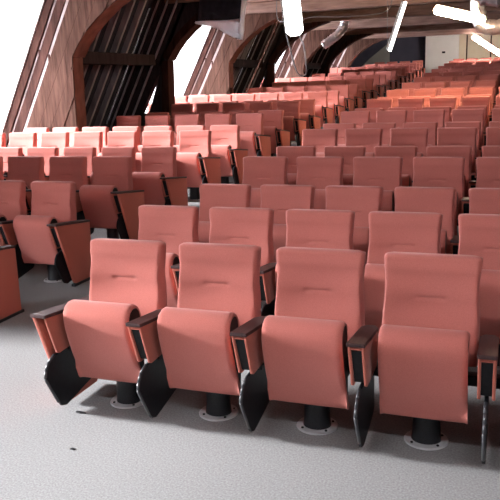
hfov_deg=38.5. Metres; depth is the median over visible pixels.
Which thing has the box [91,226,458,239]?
floor
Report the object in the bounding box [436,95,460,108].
chair
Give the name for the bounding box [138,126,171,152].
chair
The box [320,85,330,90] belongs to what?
chair
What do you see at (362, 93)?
chair
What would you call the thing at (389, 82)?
chair
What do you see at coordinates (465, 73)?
chair
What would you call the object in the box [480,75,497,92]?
chair
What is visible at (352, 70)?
chair
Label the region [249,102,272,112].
chair
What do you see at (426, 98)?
chair
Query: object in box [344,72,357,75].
chair
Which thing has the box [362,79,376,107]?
chair
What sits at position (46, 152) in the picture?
chair
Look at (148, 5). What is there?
wall
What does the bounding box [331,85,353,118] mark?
chair
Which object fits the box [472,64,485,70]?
chair
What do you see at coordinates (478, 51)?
door
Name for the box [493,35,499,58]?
door
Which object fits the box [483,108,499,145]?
chair
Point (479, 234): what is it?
chair
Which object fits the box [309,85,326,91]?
chair
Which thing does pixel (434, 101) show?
chair
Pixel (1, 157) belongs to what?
chair
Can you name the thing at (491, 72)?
chair
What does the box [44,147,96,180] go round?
chair
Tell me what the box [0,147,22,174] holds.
chair
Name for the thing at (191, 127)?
chair
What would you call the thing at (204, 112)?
chair
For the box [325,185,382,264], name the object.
chair
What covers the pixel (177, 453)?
floor
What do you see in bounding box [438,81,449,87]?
chair
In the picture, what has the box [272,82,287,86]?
chair
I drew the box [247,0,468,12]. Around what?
ceiling
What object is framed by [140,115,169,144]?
chair
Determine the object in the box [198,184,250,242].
chair
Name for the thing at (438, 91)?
chair
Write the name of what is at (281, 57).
window
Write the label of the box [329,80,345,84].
chair
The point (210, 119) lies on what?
chair
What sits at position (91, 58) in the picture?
purlin
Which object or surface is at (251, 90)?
chair
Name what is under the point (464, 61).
chair
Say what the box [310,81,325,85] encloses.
chair
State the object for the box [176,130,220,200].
chair
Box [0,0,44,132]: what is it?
window
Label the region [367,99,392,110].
chair
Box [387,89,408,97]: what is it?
chair
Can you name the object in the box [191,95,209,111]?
chair
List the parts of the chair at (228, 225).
arm panel, backrest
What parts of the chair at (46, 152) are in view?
backrest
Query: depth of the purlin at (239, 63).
18.65 m
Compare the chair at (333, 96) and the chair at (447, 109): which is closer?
the chair at (447, 109)
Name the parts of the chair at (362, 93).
backrest, seat, panel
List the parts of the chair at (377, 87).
backrest, panel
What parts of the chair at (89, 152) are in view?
backrest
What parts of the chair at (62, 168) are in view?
arm panel, backrest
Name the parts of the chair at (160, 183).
seat, backrest, panel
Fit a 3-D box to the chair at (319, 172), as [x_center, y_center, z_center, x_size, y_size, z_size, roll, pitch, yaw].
[0.566,-0.380,6.477,0.570,0.876,0.508,3,14,20]
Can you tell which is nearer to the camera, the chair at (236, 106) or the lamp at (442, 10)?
the lamp at (442, 10)
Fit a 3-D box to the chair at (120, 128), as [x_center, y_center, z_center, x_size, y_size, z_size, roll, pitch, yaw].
[-1.924,-1.369,10.577,0.570,0.872,0.508,3,14,20]
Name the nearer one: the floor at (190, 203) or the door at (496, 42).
the floor at (190, 203)
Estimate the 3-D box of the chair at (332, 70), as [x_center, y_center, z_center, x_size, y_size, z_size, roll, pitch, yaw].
[3.032,-6.395,26.905,0.570,0.872,0.508,3,14,20]
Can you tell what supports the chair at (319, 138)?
on the floor at (190, 203)
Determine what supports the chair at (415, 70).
on the floor
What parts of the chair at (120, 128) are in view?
backrest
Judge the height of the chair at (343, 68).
0.872 m
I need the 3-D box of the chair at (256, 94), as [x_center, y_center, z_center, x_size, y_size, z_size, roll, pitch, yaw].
[0.178,-3.107,16.218,0.570,0.872,0.508,3,14,20]
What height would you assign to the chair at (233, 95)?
0.872 m
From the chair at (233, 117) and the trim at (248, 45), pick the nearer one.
the chair at (233, 117)
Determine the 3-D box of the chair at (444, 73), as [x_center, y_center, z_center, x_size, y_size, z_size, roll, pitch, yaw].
[5.470,-4.437,19.640,0.570,0.872,0.508,3,14,20]
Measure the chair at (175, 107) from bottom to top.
0.872 m
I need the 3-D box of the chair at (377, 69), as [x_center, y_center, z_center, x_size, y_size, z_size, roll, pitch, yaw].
[4.325,-5.719,24.312,0.570,0.872,0.508,3,14,20]
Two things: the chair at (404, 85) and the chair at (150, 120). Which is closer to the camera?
the chair at (150, 120)
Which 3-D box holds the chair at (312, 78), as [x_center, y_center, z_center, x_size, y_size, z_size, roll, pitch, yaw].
[1.927,-4.609,20.907,0.570,0.872,0.508,3,14,20]
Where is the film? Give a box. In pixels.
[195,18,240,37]
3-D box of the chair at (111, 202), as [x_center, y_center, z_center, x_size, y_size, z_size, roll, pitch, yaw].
[-1.451,-0.481,7.211,0.630,0.876,0.532,3,14,20]
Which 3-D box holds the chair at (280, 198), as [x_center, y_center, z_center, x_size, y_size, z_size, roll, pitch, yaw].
[0.218,-0.037,5.549,0.570,0.876,0.508,3,14,20]
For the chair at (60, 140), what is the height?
0.876 m
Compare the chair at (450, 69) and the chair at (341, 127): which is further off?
the chair at (450, 69)
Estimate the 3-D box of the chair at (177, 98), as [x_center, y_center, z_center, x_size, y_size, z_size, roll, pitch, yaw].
[-1.670,-2.944,15.800,0.570,0.872,0.508,3,14,20]
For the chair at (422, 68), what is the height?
0.876 m
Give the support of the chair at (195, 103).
on the floor
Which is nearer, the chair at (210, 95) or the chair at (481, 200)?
the chair at (481, 200)
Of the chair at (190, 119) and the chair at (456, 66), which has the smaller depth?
the chair at (190, 119)
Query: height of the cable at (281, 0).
1.696 m
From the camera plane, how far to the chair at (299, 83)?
19.08 m
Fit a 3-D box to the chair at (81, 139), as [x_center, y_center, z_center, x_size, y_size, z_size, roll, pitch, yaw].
[-2.276,-1.131,9.624,0.570,0.876,0.508,3,14,20]
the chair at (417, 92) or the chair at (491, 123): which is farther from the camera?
the chair at (417, 92)
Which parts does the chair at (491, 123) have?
backrest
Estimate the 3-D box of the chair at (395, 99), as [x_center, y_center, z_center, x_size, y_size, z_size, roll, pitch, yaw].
[2.519,-2.381,13.257,0.580,0.872,0.522,3,14,20]
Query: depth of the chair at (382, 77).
21.33 m
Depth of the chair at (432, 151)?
7.11 m
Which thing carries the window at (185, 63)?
in the wall at (148, 5)
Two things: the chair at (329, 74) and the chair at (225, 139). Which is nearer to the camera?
the chair at (225, 139)
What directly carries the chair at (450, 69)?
on the floor
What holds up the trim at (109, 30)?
attached to the wall at (148, 5)
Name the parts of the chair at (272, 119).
seat, backrest, panel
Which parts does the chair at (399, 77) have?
backrest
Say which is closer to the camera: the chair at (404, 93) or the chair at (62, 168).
the chair at (62, 168)
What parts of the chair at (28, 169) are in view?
backrest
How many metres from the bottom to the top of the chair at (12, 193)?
0.876 m
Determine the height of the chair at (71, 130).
0.872 m
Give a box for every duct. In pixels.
[321,21,348,48]
[470,0,499,34]
[474,0,499,6]
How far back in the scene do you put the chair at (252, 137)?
10.93 m
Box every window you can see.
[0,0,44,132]
[106,8,210,123]
[234,35,285,86]
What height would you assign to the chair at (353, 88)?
0.876 m
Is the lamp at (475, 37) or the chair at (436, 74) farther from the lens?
the lamp at (475, 37)
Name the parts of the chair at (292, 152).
seat, backrest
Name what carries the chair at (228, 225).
on the floor at (177, 453)
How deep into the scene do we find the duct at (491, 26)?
12.66 m
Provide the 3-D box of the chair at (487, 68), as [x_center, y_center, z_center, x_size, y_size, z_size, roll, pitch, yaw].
[7.168,-4.968,21.164,0.570,0.872,0.508,3,14,20]
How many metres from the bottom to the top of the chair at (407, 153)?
0.876 m
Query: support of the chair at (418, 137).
on the floor at (190, 203)
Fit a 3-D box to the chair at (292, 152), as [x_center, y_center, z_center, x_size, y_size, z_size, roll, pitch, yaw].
[0.418,-0.642,7.616,0.580,0.876,0.522,3,14,20]
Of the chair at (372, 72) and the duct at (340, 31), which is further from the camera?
the chair at (372, 72)
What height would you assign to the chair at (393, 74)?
0.876 m
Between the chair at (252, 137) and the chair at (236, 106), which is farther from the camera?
the chair at (236, 106)
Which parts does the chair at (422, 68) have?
backrest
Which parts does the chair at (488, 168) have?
backrest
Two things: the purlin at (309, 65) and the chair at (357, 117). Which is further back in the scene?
the purlin at (309, 65)
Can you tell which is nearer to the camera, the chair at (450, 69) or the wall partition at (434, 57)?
the chair at (450, 69)
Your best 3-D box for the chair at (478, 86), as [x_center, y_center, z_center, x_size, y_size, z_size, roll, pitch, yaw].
[4.718,-2.886,14.595,0.570,0.872,0.508,3,14,20]
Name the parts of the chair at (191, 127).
backrest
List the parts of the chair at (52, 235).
arm panel, seat, plate, backrest, panel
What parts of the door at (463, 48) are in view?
frame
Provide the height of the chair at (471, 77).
0.872 m
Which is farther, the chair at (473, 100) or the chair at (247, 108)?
the chair at (247, 108)
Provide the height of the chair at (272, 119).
0.876 m
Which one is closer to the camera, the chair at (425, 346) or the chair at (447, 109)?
the chair at (425, 346)
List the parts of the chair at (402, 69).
backrest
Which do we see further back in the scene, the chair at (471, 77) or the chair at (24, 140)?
the chair at (471, 77)
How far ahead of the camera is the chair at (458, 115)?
9.94 m
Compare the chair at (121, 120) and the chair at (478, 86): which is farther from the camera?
the chair at (478, 86)
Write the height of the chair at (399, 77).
0.876 m
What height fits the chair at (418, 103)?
0.872 m
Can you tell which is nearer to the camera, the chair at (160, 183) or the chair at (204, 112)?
the chair at (160, 183)
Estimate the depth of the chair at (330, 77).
20.79 m
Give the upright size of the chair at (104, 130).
0.872 m
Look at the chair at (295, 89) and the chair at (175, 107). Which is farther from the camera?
the chair at (295, 89)
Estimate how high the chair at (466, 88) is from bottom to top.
0.872 m
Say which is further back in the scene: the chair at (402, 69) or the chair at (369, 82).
the chair at (402, 69)
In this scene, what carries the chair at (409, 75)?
on the floor
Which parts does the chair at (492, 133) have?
backrest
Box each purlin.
[82,51,155,65]
[233,59,262,67]
[307,63,320,68]
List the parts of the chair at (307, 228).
arm panel, seat, backrest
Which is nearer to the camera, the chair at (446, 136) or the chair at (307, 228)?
the chair at (307, 228)
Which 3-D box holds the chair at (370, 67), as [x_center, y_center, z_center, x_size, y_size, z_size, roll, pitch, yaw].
[4.527,-6.322,26.370,0.570,0.872,0.508,3,14,20]
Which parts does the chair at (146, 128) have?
backrest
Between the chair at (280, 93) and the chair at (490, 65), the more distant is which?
the chair at (490, 65)
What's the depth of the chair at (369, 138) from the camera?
8.42 m
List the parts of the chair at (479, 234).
backrest, seat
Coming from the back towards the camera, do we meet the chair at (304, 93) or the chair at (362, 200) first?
the chair at (304, 93)
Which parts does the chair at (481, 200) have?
arm panel, backrest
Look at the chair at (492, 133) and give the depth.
7.93 m
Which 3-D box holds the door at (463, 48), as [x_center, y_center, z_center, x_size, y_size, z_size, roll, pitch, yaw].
[9.200,-8.324,30.887,0.330,1.850,0.080,3,14,20]
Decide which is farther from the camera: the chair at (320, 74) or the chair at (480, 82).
the chair at (320, 74)
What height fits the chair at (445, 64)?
0.872 m
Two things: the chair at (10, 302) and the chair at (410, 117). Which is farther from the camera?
the chair at (410, 117)
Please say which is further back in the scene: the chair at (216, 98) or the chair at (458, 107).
the chair at (216, 98)
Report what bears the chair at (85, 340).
on the floor at (177, 453)
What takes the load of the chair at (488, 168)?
on the floor at (98, 232)
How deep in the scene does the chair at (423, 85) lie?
17.03 m
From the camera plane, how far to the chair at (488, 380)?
2.93 m
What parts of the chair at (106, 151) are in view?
seat, backrest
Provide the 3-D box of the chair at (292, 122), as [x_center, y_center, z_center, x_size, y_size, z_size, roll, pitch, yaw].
[0.651,-2.219,12.852,0.630,0.876,0.532,3,14,20]
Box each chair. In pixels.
[0,133,5,146]
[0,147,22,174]
[0,156,3,179]
[0,180,26,245]
[0,181,90,286]
[0,245,23,322]
[3,147,58,179]
[7,156,44,213]
[9,132,36,155]
[24,128,48,146]
[26,156,87,214]
[30,238,166,408]
[41,132,68,155]
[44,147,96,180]
[53,127,77,146]
[63,131,102,155]
[75,156,144,239]
[82,127,108,146]
[87,147,135,184]
[98,131,137,155]
[105,126,139,146]
[116,115,140,131]
[125,242,260,420]
[132,147,187,205]
[135,131,173,171]
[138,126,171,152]
[138,205,198,307]
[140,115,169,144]
[141,112,168,131]
[170,104,192,127]
[171,207,273,290]
[172,112,196,130]
[174,114,199,144]
[174,125,205,152]
[175,96,187,102]
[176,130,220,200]
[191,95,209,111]
[194,102,213,111]
[197,103,218,122]
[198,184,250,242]
[200,111,224,125]
[205,114,231,130]
[209,94,226,101]
[210,125,247,183]
[213,95,231,102]
[218,101,237,110]
[223,102,244,113]
[229,111,253,124]
[230,93,247,100]
[230,247,365,434]
[236,94,254,101]
[236,113,270,156]
[242,100,262,110]
[243,157,287,207]
[246,88,262,93]
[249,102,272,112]
[252,93,267,99]
[257,110,289,156]
[259,93,278,101]
[260,184,314,262]
[260,209,354,316]
[266,87,283,92]
[267,100,288,109]
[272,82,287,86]
[276,92,292,99]
[276,146,315,184]
[277,78,290,81]
[277,101,305,145]
[283,93,302,100]
[287,86,304,92]
[291,81,306,85]
[293,99,320,136]
[294,77,307,81]
[296,157,343,209]
[297,91,314,98]
[302,129,337,156]
[307,92,332,126]
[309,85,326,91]
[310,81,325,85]
[311,77,325,80]
[312,73,324,76]
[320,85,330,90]
[320,91,343,123]
[323,123,355,145]
[324,146,365,185]
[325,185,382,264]
[328,73,340,76]
[329,76,343,79]
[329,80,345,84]
[330,68,337,72]
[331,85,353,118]
[335,84,361,118]
[340,67,351,72]
[340,111,369,128]
[342,69,354,72]
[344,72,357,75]
[345,128,382,156]
[346,75,361,79]
[346,252,482,450]
[349,79,369,108]
[353,157,402,211]
[355,108,381,122]
[357,69,369,71]
[361,71,374,74]
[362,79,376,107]
[362,123,395,145]
[364,211,442,333]
[365,75,382,98]
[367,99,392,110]
[369,66,380,68]
[373,68,385,71]
[374,146,417,186]
[376,110,406,127]
[377,71,394,96]
[377,75,388,97]
[377,97,400,107]
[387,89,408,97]
[388,68,403,88]
[388,107,415,121]
[390,128,428,156]
[391,71,399,88]
[395,88,414,95]
[395,187,455,253]
[397,65,411,81]
[398,98,423,109]
[399,68,407,88]
[402,82,421,88]
[403,122,437,145]
[405,62,418,79]
[406,96,430,106]
[408,65,415,82]
[409,82,425,87]
[411,146,471,218]
[412,60,424,76]
[412,63,421,81]
[412,157,464,235]
[413,109,444,127]
[414,77,431,81]
[414,89,436,97]
[420,88,440,95]
[422,106,450,126]
[423,72,439,76]
[426,82,445,88]
[429,97,455,121]
[431,69,445,72]
[435,76,452,86]
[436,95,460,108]
[437,127,476,180]
[438,66,451,68]
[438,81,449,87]
[441,88,464,105]
[443,72,458,80]
[444,63,456,67]
[445,121,480,174]
[447,87,467,96]
[449,68,463,75]
[450,81,470,94]
[450,188,499,254]
[452,109,484,145]
[455,65,468,70]
[457,75,475,86]
[457,106,486,147]
[458,213,499,369]
[459,62,471,67]
[461,157,499,213]
[462,96,489,126]
[463,60,474,64]
[463,71,479,80]
[466,94,491,126]
[468,67,482,74]
[469,146,499,188]
[470,87,492,111]
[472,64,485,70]
[475,62,487,65]
[475,80,495,100]
[475,127,499,177]
[477,334,499,463]
[478,59,489,66]
[478,86,494,102]
[479,121,499,156]
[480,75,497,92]
[483,70,499,85]
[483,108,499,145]
[486,67,499,70]
[489,64,499,66]
[489,96,499,121]
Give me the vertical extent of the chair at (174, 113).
0.872 m
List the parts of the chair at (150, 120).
seat, backrest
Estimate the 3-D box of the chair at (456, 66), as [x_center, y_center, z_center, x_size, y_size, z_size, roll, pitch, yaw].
[6.871,-5.595,23.401,0.570,0.872,0.508,3,14,20]
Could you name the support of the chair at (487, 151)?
on the floor at (98, 232)
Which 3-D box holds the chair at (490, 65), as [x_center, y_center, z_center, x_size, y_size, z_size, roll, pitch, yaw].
[7.868,-5.547,23.045,0.570,0.872,0.508,3,14,20]
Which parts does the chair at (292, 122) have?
backrest, seat, panel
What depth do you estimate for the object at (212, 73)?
16.64 m
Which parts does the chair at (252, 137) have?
seat, backrest, panel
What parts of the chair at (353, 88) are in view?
seat, backrest, panel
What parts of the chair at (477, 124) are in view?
backrest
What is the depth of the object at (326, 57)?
25.18 m
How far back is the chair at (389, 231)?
4.29 m
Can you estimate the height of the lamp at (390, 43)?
1.436 m
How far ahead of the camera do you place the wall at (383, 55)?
32.36 m
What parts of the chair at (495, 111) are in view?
backrest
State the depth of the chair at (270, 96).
15.15 m
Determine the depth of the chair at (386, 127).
9.35 m
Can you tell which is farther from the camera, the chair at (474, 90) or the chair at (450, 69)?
the chair at (450, 69)
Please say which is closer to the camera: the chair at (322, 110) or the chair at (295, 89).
the chair at (322, 110)
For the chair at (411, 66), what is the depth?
26.97 m
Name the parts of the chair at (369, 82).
backrest, panel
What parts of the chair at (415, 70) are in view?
backrest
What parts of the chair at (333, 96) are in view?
seat, backrest, panel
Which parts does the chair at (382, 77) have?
backrest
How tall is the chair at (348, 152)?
0.876 m
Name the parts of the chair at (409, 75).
backrest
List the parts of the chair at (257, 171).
seat, backrest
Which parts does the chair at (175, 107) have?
backrest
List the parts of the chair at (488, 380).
arm panel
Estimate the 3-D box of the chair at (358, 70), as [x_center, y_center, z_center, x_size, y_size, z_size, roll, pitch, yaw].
[3.827,-5.743,24.490,0.570,0.872,0.508,3,14,20]
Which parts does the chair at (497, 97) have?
backrest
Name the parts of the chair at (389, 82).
backrest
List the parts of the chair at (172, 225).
backrest, seat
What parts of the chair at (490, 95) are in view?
backrest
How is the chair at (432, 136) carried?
on the floor at (190, 203)
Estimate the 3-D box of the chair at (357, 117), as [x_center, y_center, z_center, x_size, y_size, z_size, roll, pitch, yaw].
[1.467,-1.565,10.424,0.580,0.876,0.522,3,14,20]
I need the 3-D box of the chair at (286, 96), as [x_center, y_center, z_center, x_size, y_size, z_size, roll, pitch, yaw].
[0.822,-2.823,14.909,0.570,0.872,0.508,3,14,20]
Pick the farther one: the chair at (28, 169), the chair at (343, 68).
the chair at (343, 68)
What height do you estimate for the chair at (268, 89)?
0.872 m
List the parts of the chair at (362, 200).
backrest, seat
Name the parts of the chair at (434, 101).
backrest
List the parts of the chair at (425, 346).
arm panel, seat, plate, backrest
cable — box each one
[276,0,391,22]
[281,0,306,76]
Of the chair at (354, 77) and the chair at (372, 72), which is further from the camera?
the chair at (372, 72)
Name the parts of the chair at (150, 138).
seat, backrest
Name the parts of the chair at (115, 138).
backrest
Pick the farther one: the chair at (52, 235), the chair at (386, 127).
the chair at (386, 127)
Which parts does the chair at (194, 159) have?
seat, backrest, panel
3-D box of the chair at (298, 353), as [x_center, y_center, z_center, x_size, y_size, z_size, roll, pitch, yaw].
[0.265,0.471,3.375,0.570,0.876,0.508,3,14,20]
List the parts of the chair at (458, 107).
backrest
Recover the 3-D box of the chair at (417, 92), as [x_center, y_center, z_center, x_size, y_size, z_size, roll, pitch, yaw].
[3.369,-2.699,13.998,0.570,0.872,0.508,3,14,20]
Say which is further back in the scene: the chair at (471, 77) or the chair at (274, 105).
the chair at (471, 77)
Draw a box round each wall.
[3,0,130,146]
[84,0,352,126]
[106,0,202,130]
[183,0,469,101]
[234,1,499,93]
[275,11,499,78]
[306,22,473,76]
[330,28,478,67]
[351,36,425,67]
[362,45,389,66]
[459,33,493,60]
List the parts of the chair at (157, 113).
backrest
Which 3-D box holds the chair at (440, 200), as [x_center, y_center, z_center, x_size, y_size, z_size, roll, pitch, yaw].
[1.215,0.012,5.193,0.570,0.876,0.508,3,14,20]
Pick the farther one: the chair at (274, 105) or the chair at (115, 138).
the chair at (274, 105)
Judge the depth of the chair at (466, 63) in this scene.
25.32 m
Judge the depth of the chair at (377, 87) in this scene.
20.39 m
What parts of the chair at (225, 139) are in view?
seat, backrest, panel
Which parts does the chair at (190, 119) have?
seat, backrest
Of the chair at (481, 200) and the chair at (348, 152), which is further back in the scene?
the chair at (348, 152)
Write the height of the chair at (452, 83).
0.872 m
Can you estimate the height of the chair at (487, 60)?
0.872 m
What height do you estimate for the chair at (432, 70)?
0.872 m
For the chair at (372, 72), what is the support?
on the floor
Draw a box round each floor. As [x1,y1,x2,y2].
[0,264,499,499]
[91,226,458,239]
[187,182,234,206]
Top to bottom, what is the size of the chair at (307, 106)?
0.876 m
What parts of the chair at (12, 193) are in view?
seat, backrest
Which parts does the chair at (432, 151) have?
backrest, seat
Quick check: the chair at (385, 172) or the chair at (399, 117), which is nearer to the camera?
the chair at (385, 172)
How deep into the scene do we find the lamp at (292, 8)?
7.71 m
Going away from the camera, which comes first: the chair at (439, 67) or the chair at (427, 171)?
the chair at (427, 171)
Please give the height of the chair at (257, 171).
0.876 m
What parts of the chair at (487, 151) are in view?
backrest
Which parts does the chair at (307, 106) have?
seat, backrest, panel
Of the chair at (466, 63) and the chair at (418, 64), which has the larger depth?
the chair at (418, 64)
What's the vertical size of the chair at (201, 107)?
0.872 m
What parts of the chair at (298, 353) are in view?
arm panel, seat, plate, backrest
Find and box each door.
[459,35,467,59]
[471,34,491,59]
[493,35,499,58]
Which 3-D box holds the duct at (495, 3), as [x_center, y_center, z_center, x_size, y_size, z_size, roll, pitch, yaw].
[3.076,-3.250,7.944,1.503,1.045,0.315,2,14,15]
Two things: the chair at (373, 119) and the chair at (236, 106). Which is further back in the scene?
the chair at (236, 106)
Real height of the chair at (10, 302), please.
0.876 m
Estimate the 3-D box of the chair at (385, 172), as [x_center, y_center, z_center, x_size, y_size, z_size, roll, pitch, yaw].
[1.065,-0.356,6.299,0.570,0.876,0.508,3,14,20]
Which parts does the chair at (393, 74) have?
backrest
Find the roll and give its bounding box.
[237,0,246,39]
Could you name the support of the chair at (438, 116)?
on the floor
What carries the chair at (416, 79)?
on the floor
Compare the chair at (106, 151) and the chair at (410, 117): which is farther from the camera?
the chair at (410, 117)
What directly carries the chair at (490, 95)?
on the floor
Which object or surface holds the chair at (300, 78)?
on the floor
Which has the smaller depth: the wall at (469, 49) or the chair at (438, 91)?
the chair at (438, 91)
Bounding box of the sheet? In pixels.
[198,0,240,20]
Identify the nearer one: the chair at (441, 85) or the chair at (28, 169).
the chair at (28, 169)
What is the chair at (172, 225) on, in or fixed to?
on the floor at (177, 453)
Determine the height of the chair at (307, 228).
0.876 m
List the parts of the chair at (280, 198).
seat, backrest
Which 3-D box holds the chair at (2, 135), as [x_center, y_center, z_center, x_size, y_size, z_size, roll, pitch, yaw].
[-3.771,-1.204,10.159,0.570,0.876,0.508,3,14,20]
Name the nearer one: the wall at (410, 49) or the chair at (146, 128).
the chair at (146, 128)
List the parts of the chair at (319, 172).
seat, backrest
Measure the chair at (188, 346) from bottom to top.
0.876 m
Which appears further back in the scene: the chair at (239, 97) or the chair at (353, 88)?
the chair at (353, 88)
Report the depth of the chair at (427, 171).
6.18 m
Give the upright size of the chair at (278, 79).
0.872 m
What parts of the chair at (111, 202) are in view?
arm panel, seat, backrest, panel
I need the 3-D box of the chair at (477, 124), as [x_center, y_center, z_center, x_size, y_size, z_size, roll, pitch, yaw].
[2.616,-1.147,8.954,0.570,0.876,0.508,3,14,20]
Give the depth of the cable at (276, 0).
15.46 m
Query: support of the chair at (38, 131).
on the floor at (190, 203)
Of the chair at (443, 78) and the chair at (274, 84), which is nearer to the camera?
the chair at (443, 78)
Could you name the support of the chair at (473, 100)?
on the floor
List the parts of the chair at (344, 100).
backrest, seat, panel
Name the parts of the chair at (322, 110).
backrest, seat, panel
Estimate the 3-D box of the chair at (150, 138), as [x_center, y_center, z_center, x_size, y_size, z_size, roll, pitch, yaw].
[-1.279,-1.083,9.268,0.570,0.876,0.508,3,14,20]
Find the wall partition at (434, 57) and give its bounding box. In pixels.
[425,34,459,72]
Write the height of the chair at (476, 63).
0.872 m
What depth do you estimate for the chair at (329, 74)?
22.85 m
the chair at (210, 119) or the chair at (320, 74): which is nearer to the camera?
the chair at (210, 119)
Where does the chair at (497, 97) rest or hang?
on the floor
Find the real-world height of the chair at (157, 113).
0.872 m
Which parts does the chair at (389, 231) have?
seat, backrest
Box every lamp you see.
[283,0,302,35]
[386,0,406,50]
[434,0,484,23]
[472,34,499,55]
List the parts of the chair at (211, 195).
seat, backrest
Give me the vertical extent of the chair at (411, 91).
0.872 m
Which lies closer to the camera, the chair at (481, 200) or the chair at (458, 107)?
the chair at (481, 200)
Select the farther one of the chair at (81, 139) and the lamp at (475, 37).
the lamp at (475, 37)
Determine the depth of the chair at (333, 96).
15.68 m
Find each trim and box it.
[83,0,146,126]
[233,37,254,85]
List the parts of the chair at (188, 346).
arm panel, seat, plate, backrest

